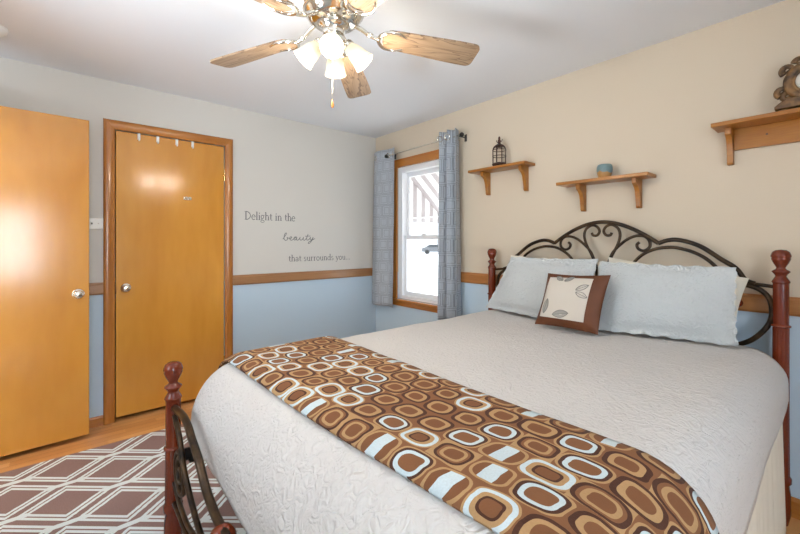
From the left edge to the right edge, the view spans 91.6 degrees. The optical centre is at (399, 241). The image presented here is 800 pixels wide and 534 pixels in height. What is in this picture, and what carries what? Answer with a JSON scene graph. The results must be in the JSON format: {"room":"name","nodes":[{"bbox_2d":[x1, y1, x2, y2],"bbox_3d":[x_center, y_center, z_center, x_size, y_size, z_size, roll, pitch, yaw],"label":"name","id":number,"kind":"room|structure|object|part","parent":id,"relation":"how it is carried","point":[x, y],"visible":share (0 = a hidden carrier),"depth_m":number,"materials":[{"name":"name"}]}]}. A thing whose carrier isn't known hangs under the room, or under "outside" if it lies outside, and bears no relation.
{"room":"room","nodes":[
{"label":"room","id":0,"kind":"room"},
{"bbox_2d":[0,57,375,417],"bbox_3d":[-1.536,0.070,3.251,3.520,2.400,0.150,0,0,-41],"label":"wall","id":1,"kind":"structure","parent":0,"point":[323,177],"depth_m":3.46,"materials":[{"name":"grey paint"}]},
{"bbox_2d":[89,218,102,228],"bbox_3d":[-2.098,-0.127,2.661,0.115,0.076,0.018,0,0,-41],"label":"light switch","id":2,"kind":"object","parent":1,"relation":"attached to","point":[94,223],"visible":0.66,"depth_m":2.67,"materials":[{"name":"white plastic"}]},
{"bbox_2d":[89,415,102,428],"bbox_3d":[-1.483,1.236,3.189,3.220,0.068,0.014,0,0,-41],"label":"baseboard","id":3,"kind":"structure","parent":1,"relation":"attached to","point":[97,421],"depth_m":2.67,"materials":[{"name":"brown wood"}]},
{"bbox_2d":[103,118,232,424],"bbox_3d":[-1.727,0.204,2.975,0.865,2.130,0.022,0,0,-41],"label":"trim","id":4,"kind":"structure","parent":1,"relation":"attached to","point":[108,129],"depth_m":2.72,"materials":[{"name":"brown wood"}]},
{"bbox_2d":[104,118,232,145],"bbox_3d":[-1.725,-0.827,2.977,0.865,0.064,0.022,0,0,-41],"label":"trim","id":5,"kind":"structure","parent":1,"relation":"attached to","point":[118,125],"depth_m":2.94,"materials":[{"name":"brown wood"}]},
{"bbox_2d":[115,131,224,416],"bbox_3d":[-1.727,0.228,2.982,0.740,2.032,0.092,0,0,-41],"label":"door","id":6,"kind":"structure","parent":1,"relation":"in","point":[169,248],"depth_m":2.96,"materials":[{"name":"brown wood"}]},
{"bbox_3d":[-1.948,0.330,2.769,0.064,0.064,0.056,0,0,-40],"label":"knob","id":7,"kind":"part","parent":6,"relation":"part of","materials":[{"name":"silver metal"}]},
{"bbox_2d":[89,268,372,294],"bbox_3d":[-1.482,0.322,3.187,3.220,0.084,0.018,0,0,-41],"label":"trim","id":8,"kind":"structure","parent":1,"relation":"attached to","point":[94,288],"depth_m":3.57,"materials":[{"name":"brown wood"}]},
{"bbox_2d":[245,211,346,261],"bbox_3d":[-0.924,-0.034,3.675,1.066,0.465,0.001,0,0,-41],"label":"wall decal","id":9,"kind":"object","parent":1,"relation":"attached to","point":[265,215],"depth_m":3.59,"materials":[{"name":"grey plastic"}]},
{"bbox_2d":[0,0,784,137],"bbox_3d":[-0.467,-1.190,0.975,4.850,0.120,6.200,0,0,-41],"label":"ceiling","id":10,"kind":"structure","parent":0,"point":[166,46],"depth_m":2.23,"materials":[{"name":"white paint"}]},
{"bbox_2d":[0,25,7,36],"bbox_3d":[-2.147,-1.109,2.033,0.140,0.042,0.140,0,0,-41],"label":"smoke detector","id":11,"kind":"object","parent":10,"relation":"attached to","point":[3,30],"visible":1,"depth_m":2.05,"materials":[{"name":"white plastic"}]},
{"bbox_2d":[210,0,479,107],"bbox_3d":[-0.273,-0.841,1.567,1.210,0.579,1.207,0,0,-41],"label":"ceiling fan","id":12,"kind":"object","parent":10,"relation":"hanging from","point":[335,19],"visible":1,"depth_m":1.63,"materials":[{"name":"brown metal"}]},
{"bbox_3d":[-0.659,-0.847,1.756,0.425,0.056,0.135,0,0,22],"label":"blade","id":13,"kind":"part","parent":12,"relation":"part of","materials":[{"name":"brown wood"}]},
{"bbox_3d":[-0.540,-0.847,1.280,0.135,0.056,0.425,0,0,40],"label":"blade","id":14,"kind":"part","parent":12,"relation":"part of","materials":[{"name":"brown wood"}]},
{"bbox_3d":[-0.380,-0.765,1.592,0.110,0.116,0.101,0,0,-40],"label":"lamp shade","id":15,"kind":"part","parent":12,"relation":"part of","materials":[{"name":"white glass"}]},
{"bbox_3d":[-0.265,-0.765,1.492,0.101,0.116,0.110,0,0,-40],"label":"lamp shade","id":16,"kind":"part","parent":12,"relation":"part of","materials":[{"name":"white glass"}]},
{"bbox_3d":[-0.264,-0.779,1.509,0.052,0.065,0.060,0,0,-40],"label":"bulb","id":17,"kind":"part","parent":12,"relation":"part of","materials":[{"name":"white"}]},
{"bbox_3d":[-0.278,-0.683,1.600,0.002,0.194,0.002,0,0,-41],"label":"pull chain","id":18,"kind":"part","parent":12,"relation":"part of","materials":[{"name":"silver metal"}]},
{"bbox_3d":[-0.279,-0.765,1.708,0.101,0.116,0.110,0,0,-40],"label":"lamp shade","id":19,"kind":"part","parent":12,"relation":"part of","materials":[{"name":"white glass"}]},
{"bbox_3d":[-0.213,-0.811,1.605,0.050,0.048,0.051,0,0,-40],"label":"lamp arm","id":20,"kind":"part","parent":12,"relation":"part of","materials":[{"name":"white glass"}]},
{"bbox_3d":[-0.243,-0.847,2.015,0.135,0.056,0.425,0,0,4],"label":"blade","id":21,"kind":"part","parent":12,"relation":"part of","materials":[{"name":"brown wood"}]},
{"bbox_3d":[-0.164,-0.765,1.607,0.110,0.116,0.101,0,0,-40],"label":"lamp shade","id":22,"kind":"part","parent":12,"relation":"part of","materials":[{"name":"white glass"}]},
{"bbox_3d":[-0.051,-0.847,1.246,0.135,0.056,0.425,0,0,-32],"label":"blade","id":23,"kind":"part","parent":12,"relation":"part of","materials":[{"name":"brown wood"}]},
{"bbox_3d":[0.133,-0.847,1.700,0.425,0.056,0.135,0,0,-14],"label":"blade","id":24,"kind":"part","parent":12,"relation":"part of","materials":[{"name":"brown wood"}]},
{"bbox_2d":[0,399,799,533],"bbox_3d":[-0.467,1.329,0.975,4.850,0.120,6.200,0,0,-41],"label":"floor","id":25,"kind":"structure","parent":0,"point":[125,427],"depth_m":2.50,"materials":[{"name":"brown wood"}]},
{"bbox_2d":[0,424,246,533],"bbox_3d":[-0.772,1.263,2.048,2.420,0.011,1.927,0,0,-41],"label":"area rug","id":26,"kind":"object","parent":25,"relation":"on","point":[118,487],"visible":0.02,"depth_m":1.94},
{"bbox_2d":[163,220,791,533],"bbox_3d":[0.402,0.568,1.668,2.200,1.402,1.648,0,0,-41],"label":"bed","id":27,"kind":"object","parent":25,"relation":"on","point":[177,481],"visible":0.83,"depth_m":1.73,"materials":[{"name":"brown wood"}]},
{"bbox_3d":[-0.919,0.948,1.576,0.072,0.618,0.072,0,0,-40],"label":"post","id":28,"kind":"part","parent":27,"relation":"part of","materials":[{"name":"brown wood"}]},
{"bbox_3d":[-0.407,1.044,0.977,0.020,0.020,1.576,0,0,-40],"label":"rail","id":29,"kind":"part","parent":27,"relation":"part of","materials":[{"name":"brown metal"}]},
{"bbox_3d":[-0.092,0.870,2.247,2.088,0.050,0.038,0,0,-40],"label":"rail","id":30,"kind":"part","parent":27,"relation":"part of","materials":[{"name":"black metal"}]},
{"bbox_3d":[0.700,0.737,2.958,0.072,1.066,0.072,0,0,-40],"label":"post","id":31,"kind":"part","parent":27,"relation":"part of","materials":[{"name":"brown wood"}]},
{"bbox_2d":[746,423,785,533],"bbox_3d":[0.921,0.964,1.054,2.016,0.588,0.028,0,0,-41],"label":"bed skirt","id":32,"kind":"object","parent":27,"relation":"hanging from","point":[769,512],"visible":0.52,"depth_m":1.43,"materials":[{"name":"beige fabric"}]},
{"bbox_3d":[1.723,0.730,1.760,0.072,1.080,0.072,0,0,-40],"label":"post","id":33,"kind":"part","parent":27,"relation":"part of","materials":[{"name":"brown wood"}]},
{"bbox_3d":[0.426,0.808,1.685,1.930,0.157,1.460,0,0,-40],"label":"box spring","id":34,"kind":"object","parent":27,"relation":"on","visible":0},
{"bbox_2d":[191,309,788,533],"bbox_3d":[0.403,0.629,1.664,2.059,0.294,1.644,0,0,-41],"label":"coverlet","id":35,"kind":"object","parent":34,"relation":"on","point":[714,414],"visible":0.71,"depth_m":1.20,"materials":[{"name":"white fabric"}]},
{"bbox_2d":[218,336,718,533],"bbox_3d":[-0.082,0.608,1.250,0.525,0.291,1.664,0,0,-41],"label":"throw blanket","id":36,"kind":"object","parent":35,"relation":"on","point":[510,468],"visible":0.95,"depth_m":0.88,"materials":[{"name":"brown fabric"}]},
{"bbox_2d":[486,257,597,317],"bbox_3d":[0.839,0.285,2.494,0.159,0.379,0.787,0,0,-37],"label":"pillow sham","id":37,"kind":"object","parent":35,"relation":"on","point":[520,289],"visible":0.65,"depth_m":2.48,"materials":[{"name":"white fabric"}]},
{"bbox_2d":[535,273,610,334],"bbox_3d":[0.932,0.322,2.127,0.137,0.302,0.378,0,0,-41],"label":"accent pillow","id":38,"kind":"object","parent":35,"relation":"on","point":[575,302],"visible":1,"depth_m":2.07,"materials":[{"name":"beige fabric"}]},
{"bbox_3d":[0.905,0.308,2.130,0.094,0.227,0.270,0,0,-40],"label":"panel","id":39,"kind":"part","parent":38,"relation":"part of","materials":[{"name":"beige fabric"}]},
{"bbox_2d":[598,261,738,345],"bbox_3d":[1.302,0.292,1.958,0.607,0.367,0.153,0,0,44],"label":"pillow sham","id":40,"kind":"object","parent":35,"relation":"on","point":[693,303],"visible":0.91,"depth_m":1.90,"materials":[{"name":"white fabric"}]},
{"bbox_2d":[609,257,748,316],"bbox_3d":[1.420,0.280,2.053,0.055,0.380,0.632,0,0,-41],"label":"pillow","id":41,"kind":"object","parent":35,"relation":"on","point":[741,282],"visible":0.09,"depth_m":1.84,"materials":[{"name":"beige fabric"}]},
{"bbox_2d":[411,172,438,222],"bbox_3d":[0.617,-0.520,4.023,0.739,0.780,1.233,0,0,-41],"label":"awning","id":42,"kind":"object","parent":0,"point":[424,188],"visible":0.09,"depth_m":4.46,"materials":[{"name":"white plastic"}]},
{"bbox_3d":[0.616,-0.281,4.024,0.739,0.076,1.230,0,0,-40],"label":"awning frame","id":43,"kind":"part","parent":42,"relation":"part of","materials":[{"name":"white plastic"}]},
{"bbox_2d":[376,0,799,498],"bbox_3d":[1.514,0.070,2.273,0.150,2.400,5.300,0,0,-41],"label":"wall","id":44,"kind":"structure","parent":0,"point":[653,109],"depth_m":2.24,"materials":[{"name":"beige paint"}]},
{"bbox_2d":[393,149,438,312],"bbox_3d":[0.231,-0.096,3.704,0.165,1.474,0.913,0,0,-41],"label":"window","id":45,"kind":"structure","parent":44,"relation":"in","point":[402,295],"depth_m":3.92,"materials":[{"name":"white plastic"}]},
{"bbox_3d":[0.202,-0.091,3.679,0.020,1.318,0.853,0,0,-40],"label":"casing","id":46,"kind":"part","parent":45,"relation":"part of","materials":[{"name":"wood"}]},
{"bbox_3d":[0.191,0.605,3.669,0.060,0.074,0.913,0,0,-40],"label":"sill","id":47,"kind":"part","parent":45,"relation":"part of","materials":[{"name":"brown wood"}]},
{"bbox_3d":[0.200,-0.791,3.678,0.024,0.082,0.883,0,0,-40],"label":"head casing","id":48,"kind":"part","parent":45,"relation":"part of","materials":[{"name":"brown wood"}]},
{"bbox_3d":[0.248,0.234,3.718,0.030,0.600,0.589,0,0,-40],"label":"sash","id":49,"kind":"part","parent":45,"relation":"part of","materials":[{"name":"glass"}]},
{"bbox_3d":[0.274,-0.360,3.741,0.030,0.670,0.589,0,0,-40],"label":"sash","id":50,"kind":"part","parent":45,"relation":"part of","materials":[{"name":"glass"}]},
{"bbox_2d":[384,132,466,158],"bbox_3d":[0.210,-0.876,3.605,0.105,0.060,1.036,0,0,-41],"label":"curtain rod","id":51,"kind":"object","parent":44,"relation":"attached to","point":[461,134],"visible":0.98,"depth_m":3.52,"materials":[{"name":"black metal"}]},
{"bbox_2d":[372,147,394,307],"bbox_3d":[-0.181,-0.143,4.013,0.049,1.601,0.403,0,0,-43],"label":"curtain","id":52,"kind":"object","parent":51,"relation":"hanging from","point":[383,204],"visible":1,"depth_m":4.00,"materials":[{"name":"grey fabric"}]},
{"bbox_2d":[437,128,460,319],"bbox_3d":[0.412,-0.140,3.315,0.150,1.608,0.279,0,0,-41],"label":"curtain","id":53,"kind":"object","parent":51,"relation":"hanging from","point":[449,255],"visible":0.98,"depth_m":3.27,"materials":[{"name":"grey fabric"}]},
{"bbox_2d":[468,161,534,194],"bbox_3d":[0.754,-0.469,2.938,0.142,0.195,0.505,0,0,-41],"label":"wall shelf","id":54,"kind":"object","parent":44,"relation":"attached to","point":[522,166],"visible":1,"depth_m":2.88,"materials":[{"name":"brown wood"}]},
{"bbox_2d":[492,136,505,165],"bbox_3d":[0.750,-0.682,2.938,0.106,0.232,0.116,0,0,-41],"label":"lantern","id":55,"kind":"object","parent":54,"relation":"on","point":[499,145],"visible":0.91,"depth_m":2.91,"materials":[{"name":"brown metal"}]},
{"bbox_2d":[556,172,655,211],"bbox_3d":[1.237,-0.291,2.373,0.142,0.188,0.528,0,0,-41],"label":"wall shelf","id":56,"kind":"object","parent":44,"relation":"attached to","point":[636,178],"visible":1,"depth_m":2.31,"materials":[{"name":"brown wood"}]},
{"bbox_2d":[596,164,612,177],"bbox_3d":[1.240,-0.427,2.357,0.088,0.083,0.088,0,0,-41],"label":"ceramic pot","id":57,"kind":"object","parent":56,"relation":"on","point":[603,170],"visible":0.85,"depth_m":2.32,"materials":[{"name":"ceramic"}]},
{"bbox_2d":[461,272,799,316],"bbox_3d":[1.456,0.297,2.212,0.018,0.088,5.282,0,0,-41],"label":"trim","id":58,"kind":"structure","parent":44,"relation":"attached to","point":[758,303],"depth_m":1.90,"materials":[{"name":"brown wood"}]},
{"bbox_2d":[711,107,799,165],"bbox_3d":[1.898,-0.485,1.593,0.150,0.195,0.968,0,0,-41],"label":"wall shelf","id":59,"kind":"object","parent":44,"relation":"attached to","point":[779,127],"visible":1,"depth_m":1.85,"materials":[{"name":"brown wood"}]},
{"bbox_2d":[773,56,799,111],"bbox_3d":[1.794,-0.711,1.699,0.068,0.256,0.238,0,0,-41],"label":"clock","id":60,"kind":"object","parent":59,"relation":"on","point":[791,82],"visible":0.94,"depth_m":1.73,"materials":[{"name":"brown wood"}]},
{"bbox_2d":[791,496,799,519],"bbox_3d":[1.457,1.224,2.215,0.014,0.090,5.286,0,0,-41],"label":"baseboard","id":61,"kind":"structure","parent":44,"relation":"attached to","point":[795,502],"depth_m":1.78,"materials":[{"name":"brown wood"}]},
{"bbox_3d":[-1.048,0.070,0.085,0.150,2.400,5.300,0,0,-40],"label":"wall","id":62,"kind":"structure","parent":0,"visible":0},
{"bbox_2d":[0,106,88,456],"bbox_3d":[-2.300,0.227,2.265,0.768,2.025,0.147,0,0,-43],"label":"door","id":63,"kind":"structure","parent":62,"relation":"in","point":[44,157],"depth_m":2.36,"materials":[{"name":"brown wood"}]},
{"bbox_3d":[-2.029,0.332,2.455,0.064,0.064,0.056,0,0,-43],"label":"knob","id":64,"kind":"part","parent":63,"relation":"part of","materials":[{"name":"silver metal"}]},
{"label":"outside","id":65,"kind":"structure","parent":0,"visible":0},
{"bbox_2d":[410,253,437,294],"bbox_3d":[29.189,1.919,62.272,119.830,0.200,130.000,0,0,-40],"label":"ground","id":66,"kind":"structure","parent":65,"point":[423,267],"depth_m":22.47,"materials":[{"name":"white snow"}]},
{"bbox_2d":[410,222,437,252],"bbox_3d":[1.149,-1.181,67.255,18.800,6.000,9.200,0,0,5],"label":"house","id":67,"kind":"structure","parent":66,"relation":"on","point":[417,228],"depth_m":63.12,"materials":[{"name":"white"}]},
{"bbox_2d":[422,244,437,253],"bbox_3d":[5.582,1.090,59.316,4.462,1.458,1.843,0,0,7],"label":"parked car","id":68,"kind":"object","parent":66,"relation":"on","point":[431,247],"visible":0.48,"depth_m":58.59,"materials":[{"name":"grey paint"}]}
]}

